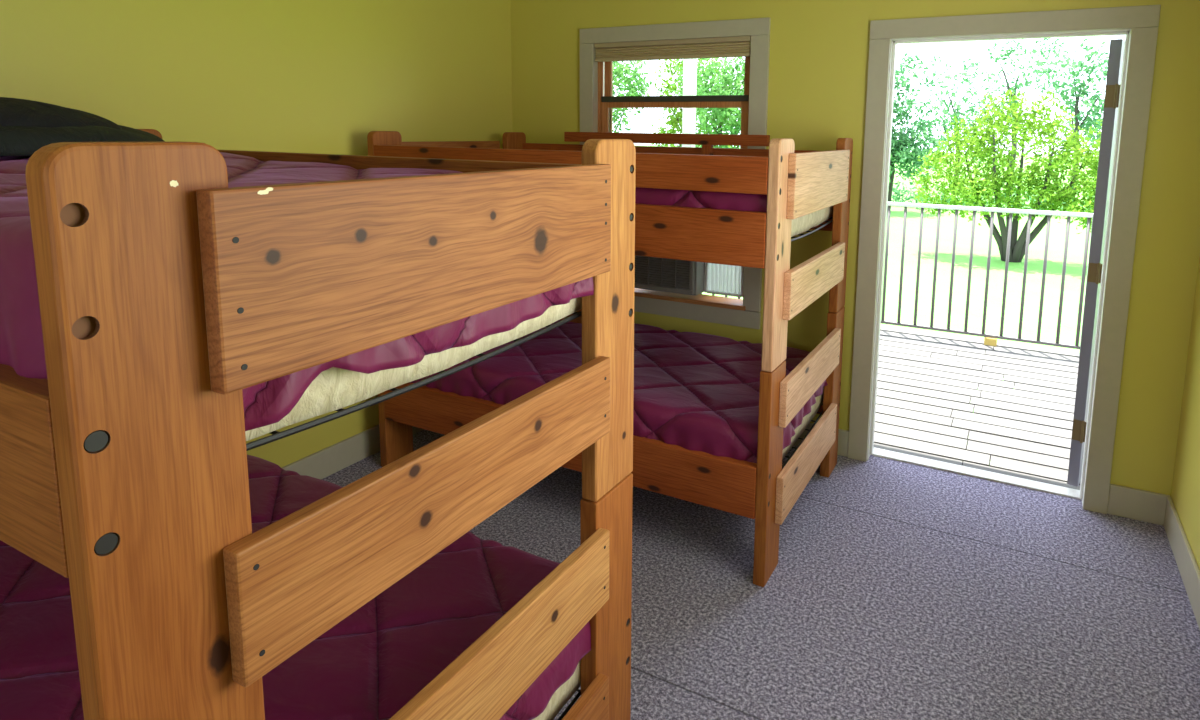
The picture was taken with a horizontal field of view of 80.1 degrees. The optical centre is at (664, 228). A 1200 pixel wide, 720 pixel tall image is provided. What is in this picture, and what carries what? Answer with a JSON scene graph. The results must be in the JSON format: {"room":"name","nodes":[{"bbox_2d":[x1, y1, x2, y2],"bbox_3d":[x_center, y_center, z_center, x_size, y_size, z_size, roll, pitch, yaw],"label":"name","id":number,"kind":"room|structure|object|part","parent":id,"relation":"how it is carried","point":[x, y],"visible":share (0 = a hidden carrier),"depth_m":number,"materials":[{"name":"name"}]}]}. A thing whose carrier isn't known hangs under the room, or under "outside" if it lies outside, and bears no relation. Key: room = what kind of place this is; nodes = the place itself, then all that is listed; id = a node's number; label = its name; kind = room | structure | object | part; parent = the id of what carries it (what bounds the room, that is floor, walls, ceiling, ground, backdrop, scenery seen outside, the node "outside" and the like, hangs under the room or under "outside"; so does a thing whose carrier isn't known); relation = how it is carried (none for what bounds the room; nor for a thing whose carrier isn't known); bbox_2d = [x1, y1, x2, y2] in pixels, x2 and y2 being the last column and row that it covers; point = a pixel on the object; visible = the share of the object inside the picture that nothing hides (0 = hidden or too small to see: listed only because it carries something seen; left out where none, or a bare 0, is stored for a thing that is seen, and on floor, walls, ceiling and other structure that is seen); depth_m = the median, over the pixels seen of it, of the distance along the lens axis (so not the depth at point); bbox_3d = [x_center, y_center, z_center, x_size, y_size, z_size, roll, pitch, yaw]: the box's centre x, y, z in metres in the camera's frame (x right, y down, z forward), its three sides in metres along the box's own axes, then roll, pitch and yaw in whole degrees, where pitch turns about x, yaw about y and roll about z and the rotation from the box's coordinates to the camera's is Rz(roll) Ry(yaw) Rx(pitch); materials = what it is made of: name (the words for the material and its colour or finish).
{"room":"dormitory","nodes":[
{"label":"dormitory","id":0,"kind":"room"},
{"bbox_2d":[0,0,511,467],"bbox_3d":[-2.077,0.052,2.282,0.120,2.450,4.800,5,9,27],"label":"wall","id":1,"kind":"structure","parent":0,"point":[293,76],"depth_m":2.98,"materials":[{"name":"yellow paint"}]},
{"bbox_2d":[282,425,423,478],"bbox_3d":[-2.029,1.203,2.417,0.016,0.136,4.779,5,9,27],"label":"baseboard","id":2,"kind":"structure","parent":1,"relation":"attached to","point":[332,459],"depth_m":3.36,"materials":[{"name":"beige paint"}]},
{"bbox_2d":[321,429,1199,719],"bbox_3d":[-0.516,1.462,1.637,3.690,0.120,4.995,5,9,27],"label":"floor","id":3,"kind":"structure","parent":0,"point":[896,590],"depth_m":2.48,"materials":[{"name":"grey carpet"}]},
{"bbox_2d":[0,129,635,719],"bbox_3d":[-1.176,0.581,1.660,1.967,1.599,1.096,5,9,27],"label":"bunk bed","id":4,"kind":"object","parent":3,"relation":"on","point":[168,291],"visible":0.94,"depth_m":0.84,"materials":[{"name":"brown wood"}]},
{"bbox_3d":[-1.409,0.190,1.130,1.831,0.190,0.038,5,9,27],"label":"rail","id":5,"kind":"part","parent":4,"relation":"part of","materials":[{"name":"brown wood"}]},
{"bbox_3d":[-0.547,0.307,0.776,0.040,0.798,0.168,5,9,27],"label":"post","id":6,"kind":"part","parent":4,"relation":"part of","materials":[{"name":"brown wood"}]},
{"bbox_3d":[-1.793,0.061,2.435,0.040,0.798,0.168,5,9,27],"label":"post","id":7,"kind":"part","parent":4,"relation":"part of","materials":[{"name":"orange wood"}]},
{"bbox_3d":[-0.926,-0.148,2.035,1.831,0.125,0.038,5,9,27],"label":"guard rail","id":8,"kind":"part","parent":4,"relation":"part of","materials":[{"name":"brown wood"}]},
{"bbox_2d":[245,297,581,440],"bbox_3d":[-1.169,0.051,1.587,1.830,0.241,1.001,5,9,27],"label":"mattress","id":9,"kind":"object","parent":4,"relation":"on","point":[333,389],"visible":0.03,"depth_m":1.07,"materials":[{"name":"beige fabric"}]},
{"bbox_2d":[0,152,593,430],"bbox_3d":[-1.162,-0.006,1.574,1.894,0.285,1.064,5,9,27],"label":"quilt","id":10,"kind":"object","parent":9,"relation":"on","point":[21,335],"visible":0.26,"depth_m":1.00,"materials":[{"name":"fabric"}]},
{"bbox_2d":[0,97,164,155],"bbox_3d":[-1.785,-0.265,1.813,0.448,0.146,0.885,7,10,37],"label":"pillow","id":11,"kind":"object","parent":10,"relation":"on","point":[26,126],"visible":0.86,"depth_m":1.84,"materials":[{"name":"black fabric"}]},
{"bbox_2d":[532,660,580,719],"bbox_3d":[-1.182,0.984,1.715,1.832,0.185,1.001,5,9,27],"label":"mattress","id":12,"kind":"object","parent":4,"relation":"on","point":[561,696],"visible":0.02,"depth_m":1.60,"materials":[{"name":"beige fabric"}]},
{"bbox_2d":[0,455,590,719],"bbox_3d":[-1.175,0.910,1.703,1.893,0.159,1.073,5,9,27],"label":"quilt","id":13,"kind":"object","parent":12,"relation":"on","point":[370,664],"visible":0.27,"depth_m":1.52,"materials":[{"name":"fabric"}]},
{"bbox_3d":[-0.929,0.069,2.065,1.831,0.190,0.038,5,9,27],"label":"rail","id":14,"kind":"part","parent":4,"relation":"part of","materials":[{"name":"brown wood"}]},
{"bbox_3d":[-0.139,0.994,1.706,0.044,0.798,0.166,5,9,27],"label":"post","id":15,"kind":"part","parent":4,"relation":"part of","materials":[{"name":"orange wood"}]},
{"bbox_3d":[-0.126,0.201,1.596,0.040,0.798,0.168,5,9,27],"label":"post","id":16,"kind":"part","parent":4,"relation":"part of","materials":[{"name":"brown wood"}]},
{"bbox_2d":[367,131,852,586],"bbox_3d":[-0.245,0.359,3.352,1.987,1.606,1.096,5,9,27],"label":"bunk bed","id":17,"kind":"object","parent":3,"relation":"on","point":[795,183],"visible":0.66,"depth_m":2.61,"materials":[{"name":"brown wood"}]},
{"bbox_3d":[-1.293,-0.052,3.311,0.040,0.798,0.168,5,9,27],"label":"post","id":18,"kind":"part","parent":17,"relation":"part of","materials":[{"name":"orange wood"}]},
{"bbox_3d":[-1.303,0.741,3.419,0.044,0.798,0.166,5,9,27],"label":"post","id":19,"kind":"part","parent":17,"relation":"part of","materials":[{"name":"orange wood"}]},
{"bbox_3d":[-0.871,-0.159,4.131,0.040,0.798,0.168,5,9,27],"label":"post","id":20,"kind":"part","parent":17,"relation":"part of","materials":[{"name":"orange wood"}]},
{"bbox_3d":[-0.494,0.871,2.947,1.847,0.195,0.038,5,9,27],"label":"rail","id":21,"kind":"part","parent":17,"relation":"part of","materials":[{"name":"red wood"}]},
{"bbox_3d":[-0.475,-0.246,2.793,1.851,0.125,0.038,5,9,27],"label":"guard rail","id":22,"kind":"part","parent":17,"relation":"part of","materials":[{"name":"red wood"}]},
{"bbox_3d":[-0.025,-0.467,3.688,1.180,0.054,0.036,5,9,27],"label":"guard rail","id":23,"kind":"part","parent":17,"relation":"part of","materials":[{"name":"red wood"}]},
{"bbox_3d":[0.005,-0.367,3.728,1.851,0.125,0.038,5,9,27],"label":"guard rail","id":24,"kind":"part","parent":17,"relation":"part of","materials":[{"name":"red wood"}]},
{"bbox_3d":[-0.478,-0.028,2.823,1.851,0.190,0.038,5,9,27],"label":"rail","id":25,"kind":"part","parent":17,"relation":"part of","materials":[{"name":"red wood"}]},
{"bbox_3d":[0.379,0.883,2.574,0.044,0.798,0.166,5,9,27],"label":"post","id":26,"kind":"part","parent":17,"relation":"part of","materials":[{"name":"orange wood"}]},
{"bbox_3d":[0.393,0.089,2.464,0.040,0.798,0.168,5,9,27],"label":"post","id":27,"kind":"part","parent":17,"relation":"part of","materials":[{"name":"brown wood"}]},
{"bbox_2d":[782,387,823,458],"bbox_3d":[-0.257,0.748,3.408,1.837,0.220,1.002,5,9,27],"label":"mattress","id":28,"kind":"object","parent":17,"relation":"on","point":[799,430],"visible":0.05,"depth_m":3.14,"materials":[{"name":"beige fabric"}]},
{"bbox_2d":[409,320,827,462],"bbox_3d":[-0.251,0.681,3.395,1.899,0.209,1.067,5,9,27],"label":"quilt","id":29,"kind":"object","parent":28,"relation":"on","point":[694,391],"visible":0.4,"depth_m":3.07,"materials":[{"name":"fabric"}]},
{"bbox_2d":[791,206,832,236],"bbox_3d":[-0.243,-0.131,3.288,1.839,0.166,1.001,5,9,27],"label":"mattress","id":30,"kind":"object","parent":17,"relation":"on","point":[802,224],"visible":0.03,"depth_m":2.95,"materials":[{"name":"beige fabric"}]},
{"bbox_2d":[635,187,766,211],"bbox_3d":[-0.237,-0.215,3.275,1.894,0.112,1.061,5,9,27],"label":"quilt","id":31,"kind":"object","parent":30,"relation":"on","point":[651,196],"visible":0.02,"depth_m":2.52,"materials":[{"name":"fabric"}]},
{"bbox_3d":[0.002,-0.149,3.758,1.851,0.190,0.038,5,9,27],"label":"rail","id":32,"kind":"part","parent":17,"relation":"part of","materials":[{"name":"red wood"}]},
{"bbox_3d":[0.801,0.776,3.394,0.044,0.798,0.166,5,9,27],"label":"post","id":33,"kind":"part","parent":17,"relation":"part of","materials":[{"name":"orange wood"}]},
{"bbox_3d":[0.814,-0.017,3.284,0.040,0.798,0.168,5,9,27],"label":"post","id":34,"kind":"part","parent":17,"relation":"part of","materials":[{"name":"orange wood"}]},
{"bbox_2d":[511,0,1199,495],"bbox_3d":[0.630,-0.096,3.656,3.690,2.450,0.120,5,9,27],"label":"wall","id":35,"kind":"structure","parent":0,"point":[819,55],"depth_m":3.37,"materials":[{"name":"yellow paint"}]},
{"bbox_2d":[580,17,770,328],"bbox_3d":[0.034,-0.305,3.914,1.120,1.586,0.154,5,9,27],"label":"window","id":36,"kind":"structure","parent":35,"relation":"in","point":[597,100],"depth_m":3.81,"materials":[{"name":"beige paint"}]},
{"bbox_2d":[594,36,750,61],"bbox_3d":[0.026,-0.955,3.793,0.926,0.099,0.042,5,9,27],"label":"window shade","id":37,"kind":"object","parent":36,"relation":"attached to","point":[738,46],"visible":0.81,"depth_m":3.76,"materials":[{"name":"beige fabric"}]},
{"bbox_3d":[0.026,-0.992,3.788,0.926,0.025,0.042,5,9,27],"label":"head rail","id":38,"kind":"part","parent":37,"relation":"part of","materials":[{"name":"beige metal"}]},
{"bbox_3d":[0.025,-0.914,3.798,0.922,0.016,0.034,5,9,27],"label":"rail","id":39,"kind":"part","parent":37,"relation":"part of","materials":[{"name":"beige fabric"}]},
{"bbox_3d":[0.035,-0.363,3.914,0.896,0.721,0.022,5,9,27],"label":"sash","id":40,"kind":"part","parent":36,"relation":"part of","materials":[{"name":"orange wood"}]},
{"bbox_3d":[0.034,-0.704,3.854,0.890,0.032,0.006,5,9,27],"label":"meeting rail","id":41,"kind":"part","parent":36,"relation":"part of","materials":[{"name":"brown wood"}]},
{"bbox_3d":[0.054,-0.658,3.902,0.896,0.720,0.022,5,9,27],"label":"sash","id":42,"kind":"part","parent":36,"relation":"part of","materials":[{"name":"orange wood"}]},
{"bbox_2d":[634,255,743,296],"bbox_3d":[0.052,0.163,4.033,0.929,0.313,0.518,5,9,27],"label":"air conditioner","id":43,"kind":"object","parent":36,"relation":"attached to","point":[694,278],"visible":0.33,"depth_m":3.80,"materials":[{"name":"grey plastic"}]},
{"bbox_2d":[635,255,689,288],"bbox_3d":[-0.015,0.201,3.814,0.335,0.220,0.022,5,9,27],"label":"grille","id":44,"kind":"object","parent":43,"relation":"attached to","point":[650,272],"depth_m":3.82,"materials":[{"name":"black metal"}]},
{"bbox_3d":[-0.039,0.189,3.824,0.430,0.290,0.025,5,9,27],"label":"panel","id":45,"kind":"part","parent":43,"relation":"part of","materials":[{"name":"grey plastic"}]},
{"bbox_3d":[0.322,0.203,3.790,0.224,0.308,0.034,5,9,27],"label":"panel frame","id":46,"kind":"part","parent":43,"relation":"part of","materials":[{"name":"white plastic"}]},
{"bbox_3d":[0.323,0.204,3.791,0.196,0.280,0.020,5,9,27],"label":"accordion panel","id":47,"kind":"part","parent":43,"relation":"part of","materials":[{"name":"white plastic"}]},
{"bbox_3d":[0.021,0.377,4.009,0.970,0.024,0.154,5,9,27],"label":"sill","id":48,"kind":"part","parent":36,"relation":"part of","materials":[{"name":"orange wood"}]},
{"bbox_2d":[794,423,848,456],"bbox_3d":[-0.006,1.009,4.048,2.095,0.136,0.016,5,9,27],"label":"baseboard","id":49,"kind":"structure","parent":35,"relation":"attached to","point":[843,435],"depth_m":3.59,"materials":[{"name":"beige paint"}]},
{"bbox_2d":[848,5,1160,513],"bbox_3d":[1.474,0.121,3.261,1.160,2.208,0.182,5,9,27],"label":"door frame","id":50,"kind":"structure","parent":35,"relation":"in","point":[1139,25],"depth_m":3.07,"materials":[{"name":"beige paint"}]},
{"bbox_2d":[1067,39,1124,486],"bbox_3d":[2.151,0.146,3.490,0.106,2.000,0.923,7,10,38],"label":"door leaf","id":51,"kind":"structure","parent":50,"relation":"attached to","point":[1116,50],"depth_m":3.12,"materials":[{"name":"grey paint"}]},
{"bbox_2d":[1107,484,1170,525],"bbox_3d":[2.020,1.179,3.030,0.219,0.136,0.016,5,9,27],"label":"baseboard","id":52,"kind":"structure","parent":35,"relation":"attached to","point":[1123,501],"depth_m":3.02,"materials":[{"name":"beige paint"}]},
{"bbox_2d":[1171,255,1199,568],"bbox_3d":[1.076,0.326,0.629,0.120,2.450,4.920,5,9,27],"label":"wall","id":53,"kind":"structure","parent":0,"point":[1185,492],"depth_m":2.76,"materials":[{"name":"yellow paint"}]},
{"bbox_2d":[1164,497,1199,629],"bbox_3d":[1.026,1.460,0.872,0.016,0.136,4.763,5,9,27],"label":"baseboard","id":54,"kind":"structure","parent":53,"relation":"attached to","point":[1189,570],"depth_m":2.63,"materials":[{"name":"beige paint"}]},
{"bbox_3d":[0.977,1.098,5.115,8.840,0.178,2.480,5,9,27],"label":"frame","id":55,"kind":"object","parent":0,"visible":0},
{"bbox_2d":[874,330,1080,489],"bbox_3d":[1.006,0.994,5.089,9.096,0.031,2.415,5,9,27],"label":"deck","id":56,"kind":"object","parent":55,"relation":"on","point":[926,386],"visible":0.21,"depth_m":4.38,"materials":[{"name":"white wood"}]},
{"bbox_2d":[700,202,1092,355],"bbox_3d":[1.572,0.299,6.098,9.000,1.092,0.070,5,9,27],"label":"deck railing","id":57,"kind":"object","parent":56,"relation":"on","point":[991,340],"visible":0.25,"depth_m":5.59,"materials":[{"name":"metal"}]},
{"bbox_3d":[1.565,0.769,6.162,9.000,0.022,0.030,5,9,27],"label":"rail","id":58,"kind":"part","parent":57,"relation":"part of","materials":[{"name":"grey metal"}]},
{"bbox_3d":[1.579,-0.227,6.025,9.000,0.030,0.050,5,9,27],"label":"rail","id":59,"kind":"part","parent":57,"relation":"part of","materials":[{"name":"metal"}]},
{"bbox_3d":[3.164,0.448,5.299,0.040,1.061,0.040,5,9,27],"label":"railing post","id":60,"kind":"part","parent":57,"relation":"part of","materials":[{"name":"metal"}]},
{"bbox_2d":[880,327,1078,356],"bbox_3d":[1.590,0.957,6.244,9.100,0.248,0.095,5,9,27],"label":"deck edge","id":61,"kind":"structure","parent":55,"relation":"attached to","point":[1006,345],"depth_m":5.74,"materials":[{"name":"white wood"}]},
{"label":"outside","id":62,"kind":"structure","parent":0,"visible":0},
{"bbox_2d":[635,145,1095,466],"bbox_3d":[21.645,-3.235,43.311,120.000,0.031,110.000,5,9,27],"label":"lawn","id":63,"kind":"structure","parent":62,"point":[1076,244],"depth_m":12.08,"materials":[{"name":"green plant"}]},
{"bbox_2d":[612,60,652,145],"bbox_3d":[-1.977,-3.042,20.512,3.329,5.137,2.650,0,8,-6],"label":"tree","id":64,"kind":"object","parent":63,"relation":"on","point":[618,72],"visible":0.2,"depth_m":20.19,"materials":[{"name":"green plant"}]},
{"bbox_2d":[682,59,696,146],"bbox_3d":[0.221,-0.256,6.912,0.100,3.370,0.100,5,9,27],"label":"porch post","id":65,"kind":"object","parent":63,"relation":"on","point":[689,65],"visible":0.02,"depth_m":6.74,"materials":[{"name":"white paint"}]},
{"bbox_2d":[650,58,732,147],"bbox_3d":[0.994,-3.471,22.849,3.307,5.434,2.439,5,9,27],"label":"tree","id":66,"kind":"object","parent":63,"relation":"on","point":[675,121],"visible":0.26,"depth_m":22.75,"materials":[{"name":"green plant"}]},
{"bbox_2d":[670,57,744,147],"bbox_3d":[1.411,-2.498,18.379,3.274,4.738,2.475,5,9,27],"label":"tree","id":67,"kind":"object","parent":63,"relation":"on","point":[719,117],"visible":0.4,"depth_m":17.84,"materials":[{"name":"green plant"}]},
{"bbox_2d":[887,52,947,211],"bbox_3d":[6.869,-2.884,21.440,2.809,4.829,2.956,-5,10,-39],"label":"tree","id":68,"kind":"object","parent":63,"relation":"on","point":[899,145],"visible":0.46,"depth_m":21.10,"materials":[{"name":"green plant"}]},
{"bbox_2d":[915,55,1002,196],"bbox_3d":[10.171,-3.456,24.774,2.892,5.152,2.465,5,9,27],"label":"tree","id":69,"kind":"object","parent":63,"relation":"on","point":[972,107],"visible":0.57,"depth_m":24.64,"materials":[{"name":"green plant"}]},
{"bbox_2d":[891,180,1093,215],"bbox_3d":[8.417,-0.958,23.235,30.019,1.331,1.948,5,9,27],"label":"hedge","id":70,"kind":"object","parent":63,"relation":"on","point":[896,198],"visible":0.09,"depth_m":23.24,"materials":[{"name":"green plant"}]},
{"bbox_2d":[909,87,1101,261],"bbox_3d":[6.759,-0.953,13.130,4.344,3.321,2.235,5,9,30],"label":"tree","id":71,"kind":"object","parent":63,"relation":"on","point":[1055,193],"visible":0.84,"depth_m":13.14,"materials":[{"name":"green plant"}]},
{"bbox_2d":[973,38,1064,195],"bbox_3d":[13.235,-4.423,26.749,2.722,6.621,2.329,-1,8,-10],"label":"tree","id":72,"kind":"object","parent":63,"relation":"on","point":[1010,50],"visible":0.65,"depth_m":26.71,"materials":[{"name":"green plant"}]},
{"bbox_2d":[1034,38,1108,205],"bbox_3d":[13.867,-3.464,23.651,3.072,5.584,2.479,5,9,27],"label":"tree","id":73,"kind":"object","parent":63,"relation":"on","point":[1087,121],"visible":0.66,"depth_m":23.38,"materials":[{"name":"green plant"}]}
]}

